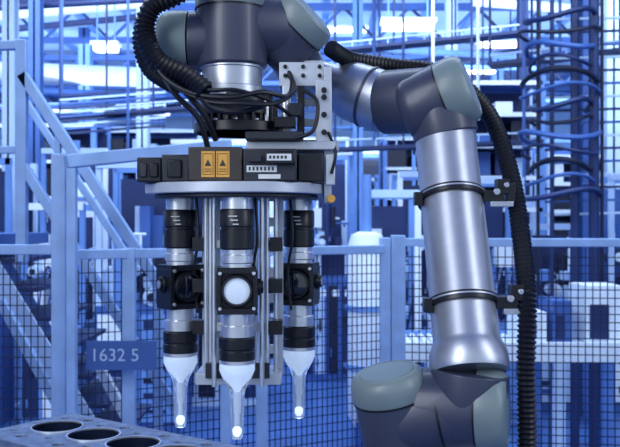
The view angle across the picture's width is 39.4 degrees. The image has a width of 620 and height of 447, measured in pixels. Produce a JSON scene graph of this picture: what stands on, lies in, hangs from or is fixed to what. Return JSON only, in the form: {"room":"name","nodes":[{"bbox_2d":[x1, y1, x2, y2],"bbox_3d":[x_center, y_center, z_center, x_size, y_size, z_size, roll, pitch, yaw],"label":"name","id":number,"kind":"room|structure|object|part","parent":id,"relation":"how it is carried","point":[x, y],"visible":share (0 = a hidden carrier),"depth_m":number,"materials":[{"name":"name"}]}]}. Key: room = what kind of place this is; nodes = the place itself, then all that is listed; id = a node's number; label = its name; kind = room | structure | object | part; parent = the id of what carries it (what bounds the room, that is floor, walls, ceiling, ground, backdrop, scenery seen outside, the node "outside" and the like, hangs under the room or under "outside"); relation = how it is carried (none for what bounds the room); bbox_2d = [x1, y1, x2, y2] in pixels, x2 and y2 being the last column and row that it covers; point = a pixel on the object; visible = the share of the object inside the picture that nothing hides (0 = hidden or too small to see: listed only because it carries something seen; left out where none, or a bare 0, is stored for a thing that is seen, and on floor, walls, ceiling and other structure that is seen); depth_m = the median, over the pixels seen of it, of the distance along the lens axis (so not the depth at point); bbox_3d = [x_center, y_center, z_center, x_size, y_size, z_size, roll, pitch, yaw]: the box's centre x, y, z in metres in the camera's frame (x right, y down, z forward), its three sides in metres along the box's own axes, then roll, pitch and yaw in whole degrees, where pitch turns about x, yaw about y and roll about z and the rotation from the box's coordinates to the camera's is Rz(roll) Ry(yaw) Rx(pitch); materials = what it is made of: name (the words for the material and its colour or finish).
{"room":"workspace","nodes":[
{"label":"workspace","id":0,"kind":"room"},
{"bbox_2d":[0,101,569,159],"bbox_3d":[0.000,-0.950,24.100,22.000,4.900,0.200,0,0,0],"label":"wall","id":1,"kind":"structure","parent":0,"point":[175,122],"depth_m":24.00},
{"bbox_2d":[0,0,599,102],"bbox_3d":[0.000,-3.425,11.000,22.000,0.150,26.000,0,0,0],"label":"ceiling","id":2,"kind":"structure","parent":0,"point":[501,18],"depth_m":15.11,"materials":[{"name":"white paint"}]},
{"bbox_2d":[90,0,515,73],"bbox_3d":[0.127,-2.645,13.250,6.618,1.511,9.720,0,0,0],"label":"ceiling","id":3,"kind":"structure","parent":0,"point":[388,23],"depth_m":9.42,"materials":[{"name":"white"}]},
{"bbox_2d":[0,0,599,195],"bbox_3d":[-1.596,-1.790,14.756,16.711,3.221,16.339,0,0,0],"label":"overhead pipework","id":4,"kind":"object","parent":3,"relation":"hanging from","point":[119,77],"visible":0.32,"depth_m":10.35,"materials":[{"name":"blue metal"}]},
{"bbox_2d":[0,3,599,111],"bbox_3d":[0.000,-3.005,17.000,22.028,0.590,8.100,0,0,0],"label":"roof truss","id":5,"kind":"object","parent":3,"relation":"attached to","point":[414,7],"visible":0.11,"depth_m":12.98,"materials":[{"name":"blue metal"}]},
{"bbox_2d":[56,0,619,152],"bbox_3d":[0.336,-2.032,9.019,5.540,2.736,2.418,0,0,21],"label":"cable tray","id":6,"kind":"object","parent":3,"relation":"attached to","point":[404,44],"visible":0.52,"depth_m":8.41,"materials":[{"name":"blue paint"}]},
{"bbox_2d":[0,360,619,446],"bbox_3d":[0.000,1.550,9.000,22.000,0.100,30.000,0,0,0],"label":"floor","id":7,"kind":"structure","parent":0,"point":[288,378],"depth_m":6.53,"materials":[{"name":"concrete"}]},
{"bbox_2d":[0,158,13,425],"bbox_3d":[-2.732,0.500,6.330,0.914,2.000,0.740,0,0,0],"label":"station","id":8,"kind":"object","parent":7,"relation":"on","point":[5,176],"visible":0.65,"depth_m":6.60,"materials":[{"name":"blue metal"}]},
{"bbox_2d":[2,0,19,408],"bbox_3d":[-2.441,-0.950,7.050,0.160,4.900,0.160,0,0,0],"label":"i-beam","id":9,"kind":"structure","parent":7,"relation":"on","point":[10,8],"depth_m":7.00,"materials":[{"name":"blue metal"}]},
{"bbox_2d":[0,164,37,366],"bbox_3d":[-3.372,0.450,8.350,1.260,2.100,0.760,0,0,0],"label":"storage rack","id":10,"kind":"object","parent":7,"relation":"on","point":[33,214],"visible":0.09,"depth_m":8.67,"materials":[{"name":"blue metal"}]},
{"bbox_2d":[0,154,66,427],"bbox_3d":[-1.409,0.630,3.000,1.135,1.740,0.045,0,0,0],"label":"fence","id":11,"kind":"object","parent":7,"relation":"on","point":[56,249],"visible":0.77,"depth_m":2.98,"materials":[{"name":"metal"}]},
{"bbox_2d":[28,0,43,277],"bbox_3d":[-2.868,-0.950,9.060,0.192,4.900,0.192,0,0,0],"label":"i-beam","id":12,"kind":"structure","parent":7,"relation":"on","point":[35,7],"depth_m":9.00,"materials":[{"name":"blue metal"}]},
{"bbox_2d":[0,120,110,231],"bbox_3d":[-3.095,0.150,10.350,1.260,2.700,0.760,0,0,0],"label":"storage rack","id":13,"kind":"object","parent":7,"relation":"on","point":[94,139],"visible":0.04,"depth_m":10.52,"materials":[{"name":"blue metal"}]},
{"bbox_2d":[20,203,95,423],"bbox_3d":[-1.889,0.675,6.630,0.497,1.650,0.640,0,0,0],"label":"station","id":14,"kind":"object","parent":7,"relation":"on","point":[85,224],"visible":0.23,"depth_m":6.40,"materials":[{"name":"blue paint"}]},
{"bbox_2d":[41,148,122,295],"bbox_3d":[-2.194,0.400,8.380,0.616,2.200,0.840,0,0,0],"label":"station","id":15,"kind":"object","parent":7,"relation":"on","point":[107,174],"visible":0.07,"depth_m":8.06,"materials":[{"name":"blue paint"}]},
{"bbox_2d":[73,140,95,317],"bbox_3d":[-1.970,0.400,7.310,0.340,2.200,0.340,0,0,0],"label":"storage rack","id":16,"kind":"object","parent":7,"relation":"on","point":[81,199],"visible":0.04,"depth_m":7.25,"materials":[{"name":"blue metal"}]},
{"bbox_2d":[78,27,92,122],"bbox_3d":[-3.915,-0.950,15.100,0.320,4.900,0.320,0,0,0],"label":"i-beam","id":17,"kind":"structure","parent":7,"relation":"on","point":[85,51],"depth_m":15.00,"materials":[{"name":"blue metal"}]},
{"bbox_2d":[0,39,173,431],"bbox_3d":[-1.332,0.316,3.706,1.627,2.369,0.848,0,0,0],"label":"staircase","id":18,"kind":"structure","parent":7,"relation":"on","point":[25,87],"depth_m":3.48,"materials":[{"name":"blue metal"}]},
{"bbox_2d":[136,5,149,178],"bbox_3d":[-2.037,-0.950,10.570,0.224,4.900,0.224,0,0,0],"label":"i-beam","id":19,"kind":"structure","parent":7,"relation":"on","point":[142,135],"depth_m":10.50,"materials":[{"name":"blue metal"}]},
{"bbox_2d":[96,162,191,432],"bbox_3d":[-1.239,0.525,6.530,0.616,1.950,0.740,0,0,0],"label":"station","id":20,"kind":"object","parent":7,"relation":"on","point":[143,213],"visible":0.25,"depth_m":6.48,"materials":[{"name":"blue metal"}]},
{"bbox_2d":[64,139,231,443],"bbox_3d":[-0.565,0.592,3.122,0.639,1.817,0.053,0,0,-33],"label":"frame","id":21,"kind":"object","parent":7,"relation":"on","point":[72,161],"visible":0.75,"depth_m":2.96,"materials":[{"name":"blue metal"}]},
{"bbox_2d":[111,130,202,178],"bbox_3d":[-2.492,0.050,12.850,1.860,2.900,0.760,0,0,0],"label":"storage rack","id":22,"kind":"object","parent":7,"relation":"on","point":[157,137],"visible":0.02,"depth_m":12.85,"materials":[{"name":"blue metal"}]},
{"bbox_2d":[192,201,258,405],"bbox_3d":[-0.757,0.500,7.430,0.712,2.000,0.740,0,0,0],"label":"station","id":23,"kind":"object","parent":7,"relation":"on","point":[198,261],"visible":0.02,"depth_m":7.10,"materials":[{"name":"blue paint"}]},
{"bbox_2d":[171,139,284,364],"bbox_3d":[-0.887,0.300,9.580,1.200,2.400,0.840,0,0,0],"label":"station","id":24,"kind":"object","parent":7,"relation":"on","point":[173,141],"visible":0.02,"depth_m":9.24,"materials":[{"name":"blue paint"}]},
{"bbox_2d":[78,237,390,446],"bbox_3d":[-0.254,0.780,3.382,1.372,1.440,0.059,0,0,-29],"label":"fence","id":25,"kind":"object","parent":7,"relation":"on","point":[128,256],"visible":0.41,"depth_m":3.39,"materials":[{"name":"metal"}]},
{"bbox_2d":[86,341,156,369],"bbox_3d":[-0.659,0.460,3.022,0.244,0.101,0.015,0,0,0],"label":"sign board","id":26,"kind":"object","parent":25,"relation":"attached to","point":[100,355],"visible":1,"depth_m":3.02,"materials":[{"name":"blue metal"}]},
{"bbox_2d":[304,137,348,273],"bbox_3d":[-0.099,0.200,11.480,1.200,2.600,1.040,0,0,0],"label":"station","id":27,"kind":"object","parent":7,"relation":"on","point":[338,162],"visible":0.02,"depth_m":11.05,"materials":[{"name":"blue paint"}]},
{"bbox_2d":[305,152,353,381],"bbox_3d":[0.160,0.400,8.530,0.529,2.200,0.740,0,0,0],"label":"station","id":28,"kind":"object","parent":7,"relation":"on","point":[331,228],"visible":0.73,"depth_m":8.25,"materials":[{"name":"blue metal"}]},
{"bbox_2d":[132,0,537,446],"bbox_3d":[0.034,0.564,1.290,0.585,1.872,0.397,0,0,0],"label":"robot","id":29,"kind":"object","parent":7,"relation":"on","point":[462,399],"visible":1,"depth_m":1.23,"materials":[{"name":"metal"}]},
{"bbox_2d":[137,60,338,439],"bbox_3d":[-0.099,0.028,1.280,0.282,0.545,0.240,0,0,0],"label":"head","id":30,"kind":"object","parent":29,"relation":"attached to","point":[276,164],"visible":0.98,"depth_m":1.24},
{"bbox_3d":[-0.098,0.096,1.275,0.147,0.272,0.117,0,0,0],"label":"support frame","id":31,"kind":"part","parent":30,"relation":"part of","materials":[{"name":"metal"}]},
{"bbox_2d":[352,0,362,232],"bbox_3d":[0.665,-0.950,12.070,0.224,4.900,0.224,0,0,0],"label":"i-beam","id":32,"kind":"structure","parent":7,"relation":"on","point":[357,5],"depth_m":12.00,"materials":[{"name":"blue metal"}]},
{"bbox_2d":[346,174,382,446],"bbox_3d":[0.348,0.600,5.320,0.260,1.800,0.260,0,0,0],"label":"storage tank","id":33,"kind":"object","parent":7,"relation":"on","point":[366,237],"visible":0.43,"depth_m":5.22,"materials":[{"name":"metal"}]},
{"bbox_2d":[363,151,378,176],"bbox_3d":[1.358,0.100,15.980,2.000,2.800,1.040,0,0,0],"label":"station","id":34,"kind":"object","parent":7,"relation":"on","point":[371,167],"visible":0.02,"depth_m":16.42,"materials":[{"name":"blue metal"}]},
{"bbox_2d":[372,175,378,205],"bbox_3d":[0.659,0.400,12.800,0.660,2.200,0.760,0,0,0],"label":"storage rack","id":35,"kind":"object","parent":7,"relation":"on","point":[375,180],"visible":0.05,"depth_m":12.42,"materials":[{"name":"blue metal"}]},
{"bbox_2d":[360,190,420,365],"bbox_3d":[0.537,0.640,5.830,0.376,1.720,0.540,0,0,0],"label":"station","id":36,"kind":"object","parent":7,"relation":"on","point":[387,221],"visible":0.17,"depth_m":6.00,"materials":[{"name":"blue paint"}]},
{"bbox_2d":[379,134,416,205],"bbox_3d":[1.741,0.100,12.950,1.360,2.800,0.760,0,0,0],"label":"storage rack","id":37,"kind":"object","parent":7,"relation":"on","point":[390,162],"visible":0.04,"depth_m":12.63,"materials":[{"name":"blue metal"}]},
{"bbox_2d":[392,171,431,366],"bbox_3d":[1.035,0.525,7.730,0.554,1.950,0.740,0,0,0],"label":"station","id":38,"kind":"object","parent":7,"relation":"on","point":[402,176],"visible":0.03,"depth_m":8.00,"materials":[{"name":"blue paint"}]},
{"bbox_2d":[412,151,418,185],"bbox_3d":[1.620,0.300,10.380,0.712,2.400,0.840,0,0,0],"label":"station","id":39,"kind":"object","parent":7,"relation":"on","point":[414,160],"visible":0.02,"depth_m":10.70,"materials":[{"name":"blue metal"}]},
{"bbox_2d":[444,0,457,57],"bbox_3d":[1.804,-0.950,11.070,0.224,4.900,0.224,0,0,0],"label":"i-beam","id":40,"kind":"structure","parent":7,"relation":"on","point":[448,4],"depth_m":11.00,"materials":[{"name":"blue metal"}]},
{"bbox_2d":[490,48,502,79],"bbox_3d":[3.473,-0.950,16.100,0.320,4.900,0.320,0,0,0],"label":"i-beam","id":41,"kind":"structure","parent":7,"relation":"on","point":[498,75],"depth_m":16.00,"materials":[{"name":"blue metal"}]},
{"bbox_2d":[481,177,524,422],"bbox_3d":[1.341,0.575,6.780,0.568,1.850,0.640,0,0,0],"label":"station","id":42,"kind":"object","parent":7,"relation":"on","point":[494,215],"visible":0.16,"depth_m":6.84,"materials":[{"name":"blue paint"}]},
{"bbox_2d":[391,235,619,446],"bbox_3d":[1.365,0.775,3.602,2.050,1.450,0.051,0,0,6],"label":"fence","id":43,"kind":"object","parent":7,"relation":"on","point":[399,243],"visible":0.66,"depth_m":3.64,"materials":[{"name":"metal"}]},
{"bbox_2d":[469,75,545,318],"bbox_3d":[1.846,0.050,8.450,0.760,2.900,0.560,0,0,0],"label":"storage rack","id":44,"kind":"object","parent":7,"relation":"on","point":[504,95],"visible":0.18,"depth_m":8.23,"materials":[{"name":"blue metal"}]},
{"bbox_2d":[406,282,619,446],"bbox_3d":[1.091,0.916,4.765,1.307,1.168,0.530,0,0,0],"label":"conveyor","id":45,"kind":"object","parent":7,"relation":"on","point":[596,285],"visible":0.34,"depth_m":4.60,"materials":[{"name":"metal"}]},
{"bbox_2d":[516,0,528,79],"bbox_3d":[2.224,-0.950,9.050,0.160,4.900,0.160,0,0,0],"label":"i-beam","id":46,"kind":"structure","parent":7,"relation":"on","point":[518,40],"depth_m":9.00,"materials":[{"name":"blue metal"}]},
{"bbox_2d":[513,224,569,411],"bbox_3d":[2.003,0.750,7.180,0.520,1.500,0.640,0,0,0],"label":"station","id":47,"kind":"object","parent":7,"relation":"on","point":[532,226],"visible":0.21,"depth_m":7.00,"materials":[{"name":"blue metal"}]},
{"bbox_2d":[532,135,569,234],"bbox_3d":[3.762,0.050,13.980,1.600,2.900,1.040,0,0,0],"label":"station","id":48,"kind":"object","parent":7,"relation":"on","point":[533,136],"visible":0.02,"depth_m":14.40,"materials":[{"name":"blue metal"}]},
{"bbox_2d":[535,151,599,254],"bbox_3d":[3.019,0.350,9.700,0.860,2.300,0.560,0,0,0],"label":"storage rack","id":49,"kind":"object","parent":7,"relation":"on","point":[558,168],"visible":0.06,"depth_m":9.48,"materials":[{"name":"blue metal"}]},
{"bbox_2d":[517,0,619,446],"bbox_3d":[1.792,-0.940,5.742,0.821,4.880,0.538,0,0,13],"label":"tower","id":50,"kind":"object","parent":7,"relation":"on","point":[596,192],"visible":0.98,"depth_m":5.68,"materials":[{"name":"blue metal"}]},
{"bbox_2d":[580,0,599,423],"bbox_3d":[2.102,-0.950,6.550,0.160,4.900,0.160,0,0,0],"label":"i-beam","id":51,"kind":"structure","parent":7,"relation":"on","point":[584,37],"depth_m":6.50,"materials":[{"name":"blue metal"}]},
{"bbox_2d":[599,98,599,154],"bbox_3d":[4.684,-0.100,11.350,2.060,3.200,0.760,0,0,0],"label":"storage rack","id":52,"kind":"object","parent":7,"relation":"on","point":[599,98],"visible":0.02,"depth_m":10.97,"materials":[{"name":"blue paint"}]},
{"bbox_2d":[599,175,619,411],"bbox_3d":[2.856,0.550,7.230,0.904,1.900,0.740,0,0,0],"label":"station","id":53,"kind":"object","parent":7,"relation":"on","point":[611,221],"visible":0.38,"depth_m":6.97,"materials":[{"name":"blue metal"}]},
{"bbox_2d":[604,0,619,188],"bbox_3d":[3.159,-0.950,9.070,0.224,4.900,0.224,0,0,0],"label":"i-beam","id":54,"kind":"structure","parent":7,"relation":"on","point":[611,7],"depth_m":9.00,"materials":[{"name":"blue metal"}]},
{"bbox_3d":[-0.273,1.040,1.327,0.634,0.920,0.590,0,0,0],"label":"workbench","id":55,"kind":"object","parent":7,"relation":"on","visible":0},
{"bbox_2d":[0,413,241,446],"bbox_3d":[-0.254,0.459,1.319,0.558,0.242,0.201,0,0,36],"label":"block","id":56,"kind":"object","parent":55,"relation":"on","point":[71,429],"visible":1,"depth_m":1.40,"materials":[{"name":"metal"}]}
]}

